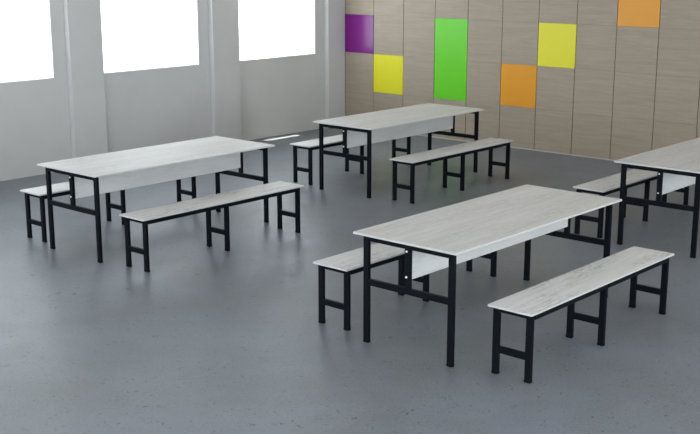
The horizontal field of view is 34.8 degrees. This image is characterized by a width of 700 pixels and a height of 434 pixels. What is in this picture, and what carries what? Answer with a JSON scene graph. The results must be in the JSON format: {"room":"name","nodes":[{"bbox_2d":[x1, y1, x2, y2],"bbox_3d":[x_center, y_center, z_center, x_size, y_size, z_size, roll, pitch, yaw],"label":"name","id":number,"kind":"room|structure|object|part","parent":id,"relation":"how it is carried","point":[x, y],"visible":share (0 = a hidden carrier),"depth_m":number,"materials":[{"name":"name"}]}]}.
{"room":"eatery","nodes":[
{"label":"eatery","id":0,"kind":"room"},
{"bbox_2d":[0,0,324,180],"bbox_3d":[-5.390,-1.715,10.713,0.140,3.400,16.120,11,17,40],"label":"wall","id":1,"kind":"structure","parent":0,"point":[280,95],"depth_m":14.13,"materials":[{"name":"white paint"}]},
{"bbox_2d":[0,0,53,82],"bbox_3d":[-4.011,-2.410,12.148,0.134,1.900,1.630,11,17,40],"label":"window","id":2,"kind":"structure","parent":1,"relation":"in","point":[45,3],"depth_m":12.84,"materials":[{"name":"white"}]},
{"bbox_2d":[63,0,107,157],"bbox_3d":[-3.116,-2.263,13.054,0.080,3.400,0.470,11,17,40],"label":"pillar","id":3,"kind":"structure","parent":1,"relation":"attached to","point":[82,18],"depth_m":13.15,"materials":[{"name":"white paint"}]},
{"bbox_2d":[104,0,198,72],"bbox_3d":[-2.550,-2.786,13.757,0.134,1.900,1.630,11,17,40],"label":"window","id":4,"kind":"structure","parent":1,"relation":"in","point":[193,3],"depth_m":14.45,"materials":[{"name":"white"}]},
{"bbox_2d":[208,0,241,139],"bbox_3d":[-1.655,-2.639,14.663,0.080,3.400,0.470,11,17,40],"label":"pillar","id":5,"kind":"structure","parent":1,"relation":"attached to","point":[223,15],"depth_m":14.77,"materials":[{"name":"white paint"}]},
{"bbox_2d":[240,0,314,60],"bbox_3d":[-1.088,-3.162,15.366,0.134,1.900,1.630,11,17,40],"label":"window","id":6,"kind":"structure","parent":1,"relation":"in","point":[311,3],"depth_m":16.06,"materials":[{"name":"white"}]},
{"bbox_2d":[324,0,344,127],"bbox_3d":[-0.220,-3.008,16.243,0.080,3.400,0.362,11,17,40],"label":"pillar","id":7,"kind":"structure","parent":1,"relation":"attached to","point":[334,10],"depth_m":16.35,"materials":[{"name":"white paint"}]},
{"bbox_2d":[0,128,699,433],"bbox_3d":[-0.290,1.014,6.719,13.755,0.100,16.120,11,17,40],"label":"floor","id":8,"kind":"structure","parent":0,"point":[207,340],"depth_m":7.69,"materials":[{"name":"concrete"}]},
{"bbox_2d":[20,176,195,241],"bbox_3d":[-2.219,-0.165,10.577,0.313,0.441,1.842,11,17,40],"label":"bench","id":9,"kind":"object","parent":8,"relation":"on","point":[59,189],"visible":0.58,"depth_m":10.02,"materials":[{"name":"laminate"}]},
{"bbox_3d":[-2.883,-0.032,10.017,0.043,0.418,0.027,11,17,40],"label":"leg","id":10,"kind":"part","parent":9,"relation":"part of","materials":[{"name":"black metal"}]},
{"bbox_3d":[-2.796,0.044,9.956,0.193,0.042,0.027,11,17,40],"label":"cross rail","id":11,"kind":"part","parent":9,"relation":"part of","materials":[{"name":"black metal"}]},
{"bbox_3d":[-2.709,0.003,9.867,0.043,0.418,0.027,11,17,40],"label":"leg","id":12,"kind":"part","parent":9,"relation":"part of","materials":[{"name":"black metal"}]},
{"bbox_3d":[-2.219,-0.373,10.528,0.313,0.013,1.842,11,17,40],"label":"seat","id":13,"kind":"part","parent":9,"relation":"part of","materials":[{"name":"laminate"}]},
{"bbox_3d":[-2.408,-0.255,10.131,0.025,0.036,0.844,11,17,40],"label":"rail","id":14,"kind":"part","parent":9,"relation":"part of","materials":[{"name":"black metal"}]},
{"bbox_3d":[-2.306,-0.181,10.652,0.043,0.418,0.027,11,17,40],"label":"leg","id":15,"kind":"part","parent":9,"relation":"part of","materials":[{"name":"black metal"}]},
{"bbox_3d":[-2.219,-0.105,10.591,0.193,0.042,0.027,11,17,40],"label":"cross rail","id":16,"kind":"part","parent":9,"relation":"part of","materials":[{"name":"black metal"}]},
{"bbox_3d":[-2.131,-0.146,10.502,0.043,0.418,0.027,11,17,40],"label":"leg","id":17,"kind":"part","parent":9,"relation":"part of","materials":[{"name":"black metal"}]},
{"bbox_3d":[-1.729,-0.329,11.288,0.043,0.418,0.027,11,17,40],"label":"leg","id":18,"kind":"part","parent":9,"relation":"part of","materials":[{"name":"black metal"}]},
{"bbox_3d":[-1.642,-0.253,11.226,0.193,0.042,0.027,11,17,40],"label":"cross rail","id":19,"kind":"part","parent":9,"relation":"part of","materials":[{"name":"black metal"}]},
{"bbox_3d":[-1.554,-0.294,11.137,0.043,0.418,0.027,11,17,40],"label":"leg","id":20,"kind":"part","parent":9,"relation":"part of","materials":[{"name":"black metal"}]},
{"bbox_2d":[37,136,274,262],"bbox_3d":[-1.685,-0.207,10.083,0.820,0.747,2.040,11,17,40],"label":"table","id":21,"kind":"object","parent":8,"relation":"on","point":[98,174],"visible":1,"depth_m":9.86,"materials":[{"name":"laminate"}]},
{"bbox_3d":[-2.575,-0.092,9.603,0.043,0.722,0.027,11,17,40],"label":"leg","id":22,"kind":"part","parent":21,"relation":"part of","materials":[{"name":"black metal"}]},
{"bbox_3d":[-2.321,-0.372,9.306,0.637,0.042,0.027,11,17,40],"label":"rail","id":23,"kind":"part","parent":21,"relation":"part of","materials":[{"name":"black"}]},
{"bbox_3d":[-2.321,-0.084,9.373,0.637,0.042,0.027,11,17,40],"label":"cross rail","id":24,"kind":"part","parent":21,"relation":"part of","materials":[{"name":"black metal"}]},
{"bbox_3d":[-2.321,-0.228,9.340,0.043,0.253,0.027,11,17,40],"label":"post","id":25,"kind":"part","parent":21,"relation":"part of","materials":[{"name":"black metal"}]},
{"bbox_3d":[-2.066,0.011,9.164,0.043,0.722,0.027,11,17,40],"label":"leg","id":26,"kind":"part","parent":21,"relation":"part of","materials":[{"name":"black metal"}]},
{"bbox_3d":[-1.682,-0.437,10.027,0.018,0.242,1.893,11,17,40],"label":"modesty panel","id":27,"kind":"part","parent":21,"relation":"part of","materials":[{"name":"laminate"}]},
{"bbox_3d":[-1.303,-0.419,11.003,0.043,0.722,0.027,11,17,40],"label":"leg","id":28,"kind":"part","parent":21,"relation":"part of","materials":[{"name":"black metal"}]},
{"bbox_3d":[-1.048,-0.412,10.774,0.637,0.042,0.027,11,17,40],"label":"cross rail","id":29,"kind":"part","parent":21,"relation":"part of","materials":[{"name":"black metal"}]},
{"bbox_3d":[-1.048,-0.555,10.740,0.043,0.253,0.027,11,17,40],"label":"post","id":30,"kind":"part","parent":21,"relation":"part of","materials":[{"name":"black metal"}]},
{"bbox_3d":[-0.794,-0.317,10.565,0.043,0.722,0.027,11,17,40],"label":"leg","id":31,"kind":"part","parent":21,"relation":"part of","materials":[{"name":"black metal"}]},
{"bbox_2d":[119,181,303,271],"bbox_3d":[-1.140,0.054,9.639,0.313,0.441,1.842,11,17,40],"label":"bench","id":32,"kind":"object","parent":8,"relation":"on","point":[206,204],"visible":1,"depth_m":9.54,"materials":[{"name":"laminate"}]},
{"bbox_3d":[-1.804,0.186,9.080,0.043,0.418,0.027,11,17,40],"label":"leg","id":33,"kind":"part","parent":32,"relation":"part of","materials":[{"name":"black metal"}]},
{"bbox_3d":[-1.717,0.016,8.961,0.193,0.032,0.027,11,17,40],"label":"seat rail","id":34,"kind":"part","parent":32,"relation":"part of","materials":[{"name":"black metal"}]},
{"bbox_3d":[-1.717,0.262,9.018,0.193,0.042,0.027,11,17,40],"label":"cross rail","id":35,"kind":"part","parent":32,"relation":"part of","materials":[{"name":"black metal"}]},
{"bbox_3d":[-1.629,0.222,8.929,0.043,0.418,0.027,11,17,40],"label":"leg","id":36,"kind":"part","parent":32,"relation":"part of","materials":[{"name":"black metal"}]},
{"bbox_3d":[-1.329,-0.036,9.193,0.025,0.036,0.844,11,17,40],"label":"rail","id":37,"kind":"part","parent":32,"relation":"part of","materials":[{"name":"black"}]},
{"bbox_3d":[-1.227,0.038,9.715,0.043,0.418,0.027,11,17,40],"label":"leg","id":38,"kind":"part","parent":32,"relation":"part of","materials":[{"name":"black metal"}]},
{"bbox_3d":[-1.140,-0.154,9.591,0.313,0.013,1.842,11,17,40],"label":"seat","id":39,"kind":"part","parent":32,"relation":"part of","materials":[{"name":"laminate"}]},
{"bbox_3d":[-1.140,0.114,9.653,0.193,0.042,0.027,11,17,40],"label":"cross rail","id":40,"kind":"part","parent":32,"relation":"part of","materials":[{"name":"black metal"}]},
{"bbox_3d":[-1.052,0.073,9.565,0.043,0.418,0.027,11,17,40],"label":"leg","id":41,"kind":"part","parent":32,"relation":"part of","materials":[{"name":"black metal"}]},
{"bbox_3d":[-0.752,-0.185,9.829,0.025,0.036,0.844,11,17,40],"label":"rail","id":42,"kind":"part","parent":32,"relation":"part of","materials":[{"name":"black"}]},
{"bbox_3d":[-0.650,-0.111,10.350,0.043,0.418,0.027,11,17,40],"label":"leg","id":43,"kind":"part","parent":32,"relation":"part of","materials":[{"name":"black metal"}]},
{"bbox_3d":[-0.563,-0.035,10.289,0.193,0.042,0.027,11,17,40],"label":"cross rail","id":44,"kind":"part","parent":32,"relation":"part of","materials":[{"name":"black metal"}]},
{"bbox_3d":[-0.475,-0.075,10.200,0.043,0.418,0.027,11,17,40],"label":"leg","id":45,"kind":"part","parent":32,"relation":"part of","materials":[{"name":"black metal"}]},
{"bbox_2d":[290,134,410,184],"bbox_3d":[0.055,-0.743,13.051,0.313,0.441,1.842,11,17,40],"label":"bench","id":46,"kind":"object","parent":8,"relation":"on","point":[331,141],"visible":0.59,"depth_m":12.53,"materials":[{"name":"laminate"}]},
{"bbox_3d":[-0.609,-0.611,12.491,0.043,0.418,0.027,11,17,40],"label":"leg","id":47,"kind":"part","parent":46,"relation":"part of","materials":[{"name":"black metal"}]},
{"bbox_3d":[-0.522,-0.535,12.430,0.193,0.042,0.027,11,17,40],"label":"cross rail","id":48,"kind":"part","parent":46,"relation":"part of","materials":[{"name":"black metal"}]},
{"bbox_3d":[-0.434,-0.576,12.341,0.043,0.418,0.027,11,17,40],"label":"leg","id":49,"kind":"part","parent":46,"relation":"part of","materials":[{"name":"black metal"}]},
{"bbox_3d":[0.055,-0.951,13.002,0.313,0.013,1.842,11,17,40],"label":"seat","id":50,"kind":"part","parent":46,"relation":"part of","materials":[{"name":"laminate"}]},
{"bbox_3d":[-0.134,-0.833,12.605,0.025,0.036,0.844,11,17,40],"label":"rail","id":51,"kind":"part","parent":46,"relation":"part of","materials":[{"name":"black"}]},
{"bbox_3d":[-0.032,-0.759,13.127,0.043,0.418,0.027,11,17,40],"label":"leg","id":52,"kind":"part","parent":46,"relation":"part of","materials":[{"name":"black metal"}]},
{"bbox_3d":[0.143,-0.724,12.976,0.043,0.418,0.027,11,17,40],"label":"leg","id":53,"kind":"part","parent":46,"relation":"part of","materials":[{"name":"black metal"}]},
{"bbox_3d":[0.545,-0.908,13.762,0.043,0.418,0.027,11,17,40],"label":"leg","id":54,"kind":"part","parent":46,"relation":"part of","materials":[{"name":"black metal"}]},
{"bbox_3d":[0.632,-0.832,13.700,0.193,0.042,0.027,11,17,40],"label":"cross rail","id":55,"kind":"part","parent":46,"relation":"part of","materials":[{"name":"black metal"}]},
{"bbox_3d":[0.720,-0.873,13.611,0.043,0.418,0.027,11,17,40],"label":"leg","id":56,"kind":"part","parent":46,"relation":"part of","materials":[{"name":"black metal"}]},
{"bbox_2d":[313,103,484,197],"bbox_3d":[0.585,-0.783,12.549,0.820,0.747,2.040,11,17,40],"label":"table","id":57,"kind":"object","parent":8,"relation":"on","point":[369,128],"visible":1,"depth_m":12.26,"materials":[{"name":"laminate"}]},
{"bbox_3d":[-0.306,-0.668,12.069,0.043,0.722,0.027,11,17,40],"label":"leg","id":58,"kind":"part","parent":57,"relation":"part of","materials":[{"name":"black metal"}]},
{"bbox_3d":[-0.051,-0.948,11.772,0.637,0.042,0.027,11,17,40],"label":"rail","id":59,"kind":"part","parent":57,"relation":"part of","materials":[{"name":"black"}]},
{"bbox_3d":[-0.051,-0.661,11.839,0.637,0.042,0.027,11,17,40],"label":"cross rail","id":60,"kind":"part","parent":57,"relation":"part of","materials":[{"name":"black metal"}]},
{"bbox_3d":[-0.051,-0.804,11.805,0.043,0.253,0.027,11,17,40],"label":"post","id":61,"kind":"part","parent":57,"relation":"part of","materials":[{"name":"black metal"}]},
{"bbox_3d":[0.203,-0.566,11.630,0.043,0.722,0.027,11,17,40],"label":"leg","id":62,"kind":"part","parent":57,"relation":"part of","materials":[{"name":"black metal"}]},
{"bbox_3d":[0.587,-1.014,12.493,0.018,0.242,1.893,11,17,40],"label":"modesty panel","id":63,"kind":"part","parent":57,"relation":"part of","materials":[{"name":"laminate"}]},
{"bbox_3d":[0.966,-0.995,13.469,0.043,0.722,0.027,11,17,40],"label":"leg","id":64,"kind":"part","parent":57,"relation":"part of","materials":[{"name":"black metal"}]},
{"bbox_3d":[1.221,-0.988,13.239,0.637,0.042,0.027,11,17,40],"label":"cross rail","id":65,"kind":"part","parent":57,"relation":"part of","materials":[{"name":"black metal"}]},
{"bbox_3d":[1.221,-1.132,13.206,0.043,0.253,0.027,11,17,40],"label":"post","id":66,"kind":"part","parent":57,"relation":"part of","materials":[{"name":"black metal"}]},
{"bbox_3d":[1.475,-0.893,13.030,0.043,0.722,0.027,11,17,40],"label":"leg","id":67,"kind":"part","parent":57,"relation":"part of","materials":[{"name":"black metal"}]},
{"bbox_2d":[313,243,496,330],"bbox_3d":[0.473,0.382,8.234,0.313,0.441,1.842,11,17,40],"label":"bench","id":68,"kind":"object","parent":8,"relation":"on","point":[348,263],"visible":0.61,"depth_m":7.69,"materials":[{"name":"laminate"}]},
{"bbox_3d":[-0.192,0.514,7.674,0.043,0.418,0.027,11,17,40],"label":"leg","id":69,"kind":"part","parent":68,"relation":"part of","materials":[{"name":"black metal"}]},
{"bbox_3d":[-0.104,0.344,7.555,0.193,0.032,0.027,11,17,40],"label":"seat rail","id":70,"kind":"part","parent":68,"relation":"part of","materials":[{"name":"black"}]},
{"bbox_3d":[-0.104,0.590,7.612,0.193,0.042,0.027,11,17,40],"label":"cross rail","id":71,"kind":"part","parent":68,"relation":"part of","materials":[{"name":"black metal"}]},
{"bbox_3d":[-0.017,0.549,7.524,0.043,0.418,0.027,11,17,40],"label":"leg","id":72,"kind":"part","parent":68,"relation":"part of","materials":[{"name":"black metal"}]},
{"bbox_3d":[0.473,0.174,8.185,0.313,0.013,1.842,11,17,40],"label":"seat","id":73,"kind":"part","parent":68,"relation":"part of","materials":[{"name":"laminate"}]},
{"bbox_3d":[0.283,0.292,7.788,0.025,0.036,0.844,11,17,40],"label":"rail","id":74,"kind":"part","parent":68,"relation":"part of","materials":[{"name":"black"}]},
{"bbox_3d":[0.385,0.366,8.309,0.043,0.418,0.027,11,17,40],"label":"leg","id":75,"kind":"part","parent":68,"relation":"part of","materials":[{"name":"black metal"}]},
{"bbox_3d":[0.473,0.442,8.248,0.193,0.042,0.027,11,17,40],"label":"cross rail","id":76,"kind":"part","parent":68,"relation":"part of","materials":[{"name":"black metal"}]},
{"bbox_3d":[0.560,0.401,8.159,0.043,0.418,0.027,11,17,40],"label":"leg","id":77,"kind":"part","parent":68,"relation":"part of","materials":[{"name":"black metal"}]},
{"bbox_3d":[0.962,0.217,8.945,0.043,0.418,0.027,11,17,40],"label":"leg","id":78,"kind":"part","parent":68,"relation":"part of","materials":[{"name":"black metal"}]},
{"bbox_3d":[1.050,0.293,8.883,0.193,0.042,0.027,11,17,40],"label":"cross rail","id":79,"kind":"part","parent":68,"relation":"part of","materials":[{"name":"black metal"}]},
{"bbox_3d":[1.137,0.253,8.794,0.043,0.418,0.027,11,17,40],"label":"leg","id":80,"kind":"part","parent":68,"relation":"part of","materials":[{"name":"black metal"}]},
{"bbox_2d":[389,138,512,203],"bbox_3d":[1.131,-0.526,12.121,0.313,0.441,1.842,11,17,40],"label":"bench","id":81,"kind":"object","parent":8,"relation":"on","point":[444,153],"visible":1,"depth_m":12.02,"materials":[{"name":"laminate"}]},
{"bbox_3d":[0.466,-0.394,11.561,0.043,0.418,0.027,11,17,40],"label":"leg","id":82,"kind":"part","parent":81,"relation":"part of","materials":[{"name":"black metal"}]},
{"bbox_3d":[0.553,-0.318,11.500,0.193,0.042,0.027,11,17,40],"label":"cross rail","id":83,"kind":"part","parent":81,"relation":"part of","materials":[{"name":"black metal"}]},
{"bbox_3d":[0.553,-0.564,11.442,0.193,0.032,0.027,11,17,40],"label":"seat rail","id":84,"kind":"part","parent":81,"relation":"part of","materials":[{"name":"black metal"}]},
{"bbox_3d":[0.641,-0.359,11.411,0.043,0.418,0.027,11,17,40],"label":"leg","id":85,"kind":"part","parent":81,"relation":"part of","materials":[{"name":"black metal"}]},
{"bbox_3d":[0.941,-0.616,11.675,0.025,0.036,0.844,11,17,40],"label":"rail","id":86,"kind":"part","parent":81,"relation":"part of","materials":[{"name":"black"}]},
{"bbox_3d":[1.043,-0.542,12.197,0.043,0.418,0.027,11,17,40],"label":"leg","id":87,"kind":"part","parent":81,"relation":"part of","materials":[{"name":"black metal"}]},
{"bbox_3d":[1.131,-0.735,12.072,0.313,0.013,1.842,11,17,40],"label":"seat","id":88,"kind":"part","parent":81,"relation":"part of","materials":[{"name":"laminate"}]},
{"bbox_3d":[1.131,-0.466,12.135,0.193,0.042,0.027,11,17,40],"label":"cross rail","id":89,"kind":"part","parent":81,"relation":"part of","materials":[{"name":"black metal"}]},
{"bbox_3d":[1.218,-0.507,12.046,0.043,0.418,0.027,11,17,40],"label":"leg","id":90,"kind":"part","parent":81,"relation":"part of","materials":[{"name":"black metal"}]},
{"bbox_3d":[1.518,-0.765,12.310,0.025,0.036,0.844,11,17,40],"label":"rail","id":91,"kind":"part","parent":81,"relation":"part of","materials":[{"name":"black"}]},
{"bbox_3d":[1.620,-0.691,12.832,0.043,0.418,0.027,11,17,40],"label":"leg","id":92,"kind":"part","parent":81,"relation":"part of","materials":[{"name":"black metal"}]},
{"bbox_3d":[1.708,-0.615,12.770,0.193,0.042,0.027,11,17,40],"label":"cross rail","id":93,"kind":"part","parent":81,"relation":"part of","materials":[{"name":"black metal"}]},
{"bbox_3d":[1.795,-0.656,12.681,0.043,0.418,0.027,11,17,40],"label":"leg","id":94,"kind":"part","parent":81,"relation":"part of","materials":[{"name":"black metal"}]},
{"bbox_2d":[353,184,621,367],"bbox_3d":[1.003,0.341,7.736,0.820,0.747,2.040,11,17,40],"label":"table","id":95,"kind":"object","parent":8,"relation":"on","point":[434,240],"visible":0.91,"depth_m":7.36,"materials":[{"name":"laminate"}]},
{"bbox_3d":[0.112,0.456,7.255,0.043,0.722,0.027,11,17,40],"label":"leg","id":96,"kind":"part","parent":95,"relation":"part of","materials":[{"name":"black metal"}]},
{"bbox_3d":[0.367,0.464,7.026,0.637,0.042,0.027,11,17,40],"label":"cross rail","id":97,"kind":"part","parent":95,"relation":"part of","materials":[{"name":"black metal"}]},
{"bbox_3d":[0.367,0.320,6.992,0.043,0.253,0.027,11,17,40],"label":"post","id":98,"kind":"part","parent":95,"relation":"part of","materials":[{"name":"black metal"}]},
{"bbox_3d":[0.367,0.176,6.959,0.637,0.042,0.027,11,17,40],"label":"rail","id":99,"kind":"part","parent":95,"relation":"part of","materials":[{"name":"black"}]},
{"bbox_3d":[0.622,0.558,6.817,0.043,0.722,0.027,11,17,40],"label":"leg","id":100,"kind":"part","parent":95,"relation":"part of","materials":[{"name":"black metal"}]},
{"bbox_3d":[1.005,0.110,7.680,0.018,0.242,1.893,11,17,40],"label":"modesty panel","id":101,"kind":"part","parent":95,"relation":"part of","materials":[{"name":"laminate"}]},
{"bbox_3d":[1.384,0.129,8.656,0.043,0.722,0.027,11,17,40],"label":"leg","id":102,"kind":"part","parent":95,"relation":"part of","materials":[{"name":"black metal"}]},
{"bbox_3d":[1.639,-0.007,8.393,0.043,0.253,0.027,11,17,40],"label":"post","id":103,"kind":"part","parent":95,"relation":"part of","materials":[{"name":"black metal"}]},
{"bbox_3d":[1.639,0.136,8.426,0.637,0.042,0.027,11,17,40],"label":"cross rail","id":104,"kind":"part","parent":95,"relation":"part of","materials":[{"name":"black metal"}]},
{"bbox_3d":[1.894,0.231,8.217,0.043,0.722,0.027,11,17,40],"label":"leg","id":105,"kind":"part","parent":95,"relation":"part of","materials":[{"name":"black metal"}]},
{"bbox_2d":[488,246,673,383],"bbox_3d":[1.550,0.600,7.301,0.313,0.441,1.842,11,17,40],"label":"bench","id":106,"kind":"object","parent":8,"relation":"on","point":[533,303],"visible":1,"depth_m":7.17,"materials":[{"name":"laminate"}]},
{"bbox_3d":[0.886,0.732,6.741,0.043,0.418,0.027,11,17,40],"label":"leg","id":107,"kind":"part","parent":106,"relation":"part of","materials":[{"name":"black metal"}]},
{"bbox_3d":[0.973,0.808,6.679,0.193,0.042,0.027,11,17,40],"label":"cross rail","id":108,"kind":"part","parent":106,"relation":"part of","materials":[{"name":"black metal"}]},
{"bbox_3d":[0.973,0.562,6.622,0.193,0.032,0.027,11,17,40],"label":"seat rail","id":109,"kind":"part","parent":106,"relation":"part of","materials":[{"name":"black"}]},
{"bbox_3d":[1.060,0.767,6.590,0.043,0.418,0.027,11,17,40],"label":"leg","id":110,"kind":"part","parent":106,"relation":"part of","materials":[{"name":"black metal"}]},
{"bbox_3d":[1.463,0.584,7.376,0.043,0.418,0.027,11,17,40],"label":"leg","id":111,"kind":"part","parent":106,"relation":"part of","materials":[{"name":"black metal"}]},
{"bbox_3d":[1.361,0.509,6.854,0.025,0.036,0.844,11,17,40],"label":"rail","id":112,"kind":"part","parent":106,"relation":"part of","materials":[{"name":"black"}]},
{"bbox_3d":[1.550,0.391,7.252,0.313,0.013,1.842,11,17,40],"label":"seat","id":113,"kind":"part","parent":106,"relation":"part of","materials":[{"name":"laminate"}]},
{"bbox_3d":[1.550,0.660,7.314,0.193,0.042,0.027,11,17,40],"label":"cross rail","id":114,"kind":"part","parent":106,"relation":"part of","materials":[{"name":"black metal"}]},
{"bbox_3d":[1.637,0.619,7.226,0.043,0.418,0.027,11,17,40],"label":"leg","id":115,"kind":"part","parent":106,"relation":"part of","materials":[{"name":"black metal"}]},
{"bbox_3d":[2.040,0.435,8.011,0.043,0.418,0.027,11,17,40],"label":"leg","id":116,"kind":"part","parent":106,"relation":"part of","materials":[{"name":"black metal"}]},
{"bbox_3d":[1.938,0.361,7.489,0.025,0.036,0.844,11,17,40],"label":"rail","id":117,"kind":"part","parent":106,"relation":"part of","materials":[{"name":"black"}]},
{"bbox_3d":[2.127,0.511,7.950,0.193,0.042,0.027,11,17,40],"label":"cross rail","id":118,"kind":"part","parent":106,"relation":"part of","materials":[{"name":"black metal"}]},
{"bbox_3d":[2.214,0.470,7.861,0.043,0.418,0.027,11,17,40],"label":"leg","id":119,"kind":"part","parent":106,"relation":"part of","materials":[{"name":"black metal"}]},
{"bbox_2d":[573,169,688,237],"bbox_3d":[2.743,-0.199,10.720,0.313,0.441,1.842,11,17,40],"label":"bench","id":120,"kind":"object","parent":8,"relation":"on","point":[604,186],"visible":0.59,"depth_m":10.33,"materials":[{"name":"laminate"}]},
{"bbox_3d":[2.079,-0.067,10.161,0.043,0.418,0.027,11,17,40],"label":"leg","id":121,"kind":"part","parent":120,"relation":"part of","materials":[{"name":"black metal"}]},
{"bbox_3d":[2.166,0.009,10.099,0.193,0.042,0.027,11,17,40],"label":"cross rail","id":122,"kind":"part","parent":120,"relation":"part of","materials":[{"name":"black metal"}]},
{"bbox_3d":[2.166,-0.237,10.041,0.193,0.032,0.027,11,17,40],"label":"seat rail","id":123,"kind":"part","parent":120,"relation":"part of","materials":[{"name":"black metal"}]},
{"bbox_3d":[2.253,-0.032,10.010,0.043,0.418,0.027,11,17,40],"label":"leg","id":124,"kind":"part","parent":120,"relation":"part of","materials":[{"name":"black metal"}]},
{"bbox_3d":[2.743,-0.408,10.672,0.313,0.013,1.842,11,17,40],"label":"seat","id":125,"kind":"part","parent":120,"relation":"part of","materials":[{"name":"laminate"}]},
{"bbox_3d":[2.554,-0.289,10.274,0.025,0.036,0.844,11,17,40],"label":"rail","id":126,"kind":"part","parent":120,"relation":"part of","materials":[{"name":"black metal"}]},
{"bbox_3d":[2.743,-0.139,10.734,0.193,0.042,0.027,11,17,40],"label":"cross rail","id":127,"kind":"part","parent":120,"relation":"part of","materials":[{"name":"black metal"}]},
{"bbox_3d":[2.830,-0.180,10.645,0.043,0.418,0.027,11,17,40],"label":"leg","id":128,"kind":"part","parent":120,"relation":"part of","materials":[{"name":"black metal"}]},
{"bbox_3d":[3.233,-0.364,11.431,0.043,0.418,0.027,11,17,40],"label":"leg","id":129,"kind":"part","parent":120,"relation":"part of","materials":[{"name":"black metal"}]},
{"bbox_3d":[3.408,-0.329,11.281,0.043,0.418,0.027,11,17,40],"label":"leg","id":130,"kind":"part","parent":120,"relation":"part of","materials":[{"name":"black metal"}]},
{"bbox_2d":[614,137,699,257],"bbox_3d":[3.268,-0.241,10.225,0.820,0.747,2.040,11,17,40],"label":"table","id":131,"kind":"object","parent":8,"relation":"on","point":[677,166],"visible":1,"depth_m":9.62,"materials":[{"name":"laminate"}]},
{"bbox_3d":[2.377,-0.126,9.744,0.043,0.722,0.027,11,17,40],"label":"leg","id":132,"kind":"part","parent":131,"relation":"part of","materials":[{"name":"black metal"}]},
{"bbox_3d":[2.632,-0.118,9.515,0.637,0.042,0.027,11,17,40],"label":"cross rail","id":133,"kind":"part","parent":131,"relation":"part of","materials":[{"name":"black metal"}]},
{"bbox_3d":[2.632,-0.262,9.481,0.043,0.253,0.027,11,17,40],"label":"post","id":134,"kind":"part","parent":131,"relation":"part of","materials":[{"name":"black metal"}]},
{"bbox_3d":[2.632,-0.406,9.447,0.637,0.042,0.027,11,17,40],"label":"rail","id":135,"kind":"part","parent":131,"relation":"part of","materials":[{"name":"black"}]},
{"bbox_3d":[3.270,-0.471,10.168,0.018,0.242,1.893,11,17,40],"label":"modesty panel","id":136,"kind":"part","parent":131,"relation":"part of","materials":[{"name":"laminate"}]},
{"bbox_3d":[2.886,-0.023,9.306,0.043,0.722,0.027,11,17,40],"label":"leg","id":137,"kind":"part","parent":131,"relation":"part of","materials":[{"name":"black metal"}]},
{"bbox_2d":[355,1,699,151],"bbox_3d":[4.988,-2.049,12.132,13.755,3.400,0.186,11,17,40],"label":"wall","id":138,"kind":"structure","parent":0,"point":[618,1],"depth_m":13.61,"materials":[{"name":"brown wood"}]},
{"bbox_2d":[345,14,373,53],"bbox_3d":[0.141,-2.676,16.250,0.542,0.548,0.015,11,17,40],"label":"wall panel","id":139,"kind":"object","parent":138,"relation":"attached to","point":[359,29],"visible":1,"depth_m":16.24,"materials":[{"name":"purple"}]},
{"bbox_2d":[374,54,402,94],"bbox_3d":[0.554,-2.057,16.019,0.542,0.548,0.015,11,17,40],"label":"wall panel","id":140,"kind":"object","parent":138,"relation":"attached to","point":[388,69],"visible":1,"depth_m":16.00,"materials":[{"name":"yellow"}]},
{"bbox_2d":[434,18,467,100],"bbox_3d":[1.381,-2.159,15.245,0.542,1.098,0.015,11,17,40],"label":"wall panel","id":141,"kind":"object","parent":138,"relation":"attached to","point":[451,35],"visible":1,"depth_m":15.23,"materials":[{"name":"green"}]},
{"bbox_2d":[419,135,614,160],"bbox_3d":[4.928,-0.380,12.436,13.335,0.011,0.018,11,17,40],"label":"baseboard","id":142,"kind":"structure","parent":138,"relation":"attached to","point":[419,135],"depth_m":14.54,"materials":[{"name":"grey metal"}]},
{"bbox_2d":[500,63,536,107],"bbox_3d":[2.207,-1.725,14.596,0.542,0.548,0.015,11,17,40],"label":"wall panel","id":143,"kind":"object","parent":138,"relation":"attached to","point":[518,82],"visible":1,"depth_m":14.58,"materials":[{"name":"orange"}]},
{"bbox_2d":[345,0,699,159],"bbox_3d":[4.899,-2.042,12.077,13.406,3.387,0.014,11,17,40],"label":"wall paneling","id":144,"kind":"structure","parent":138,"relation":"attached to","point":[548,126],"depth_m":14.20,"materials":[{"name":"beige wood"}]},
{"bbox_2d":[537,23,576,68],"bbox_3d":[2.620,-2.178,14.115,0.542,0.548,0.015,11,17,40],"label":"wall panel","id":145,"kind":"object","parent":138,"relation":"attached to","point":[556,41],"visible":1,"depth_m":14.10,"materials":[{"name":"yellow"}]},
{"bbox_2d":[617,0,660,27],"bbox_3d":[3.446,-2.547,13.278,0.542,0.548,0.015,11,17,40],"label":"wall panel","id":146,"kind":"object","parent":138,"relation":"attached to","point":[633,13],"visible":1,"depth_m":13.29,"materials":[{"name":"orange"}]}
]}

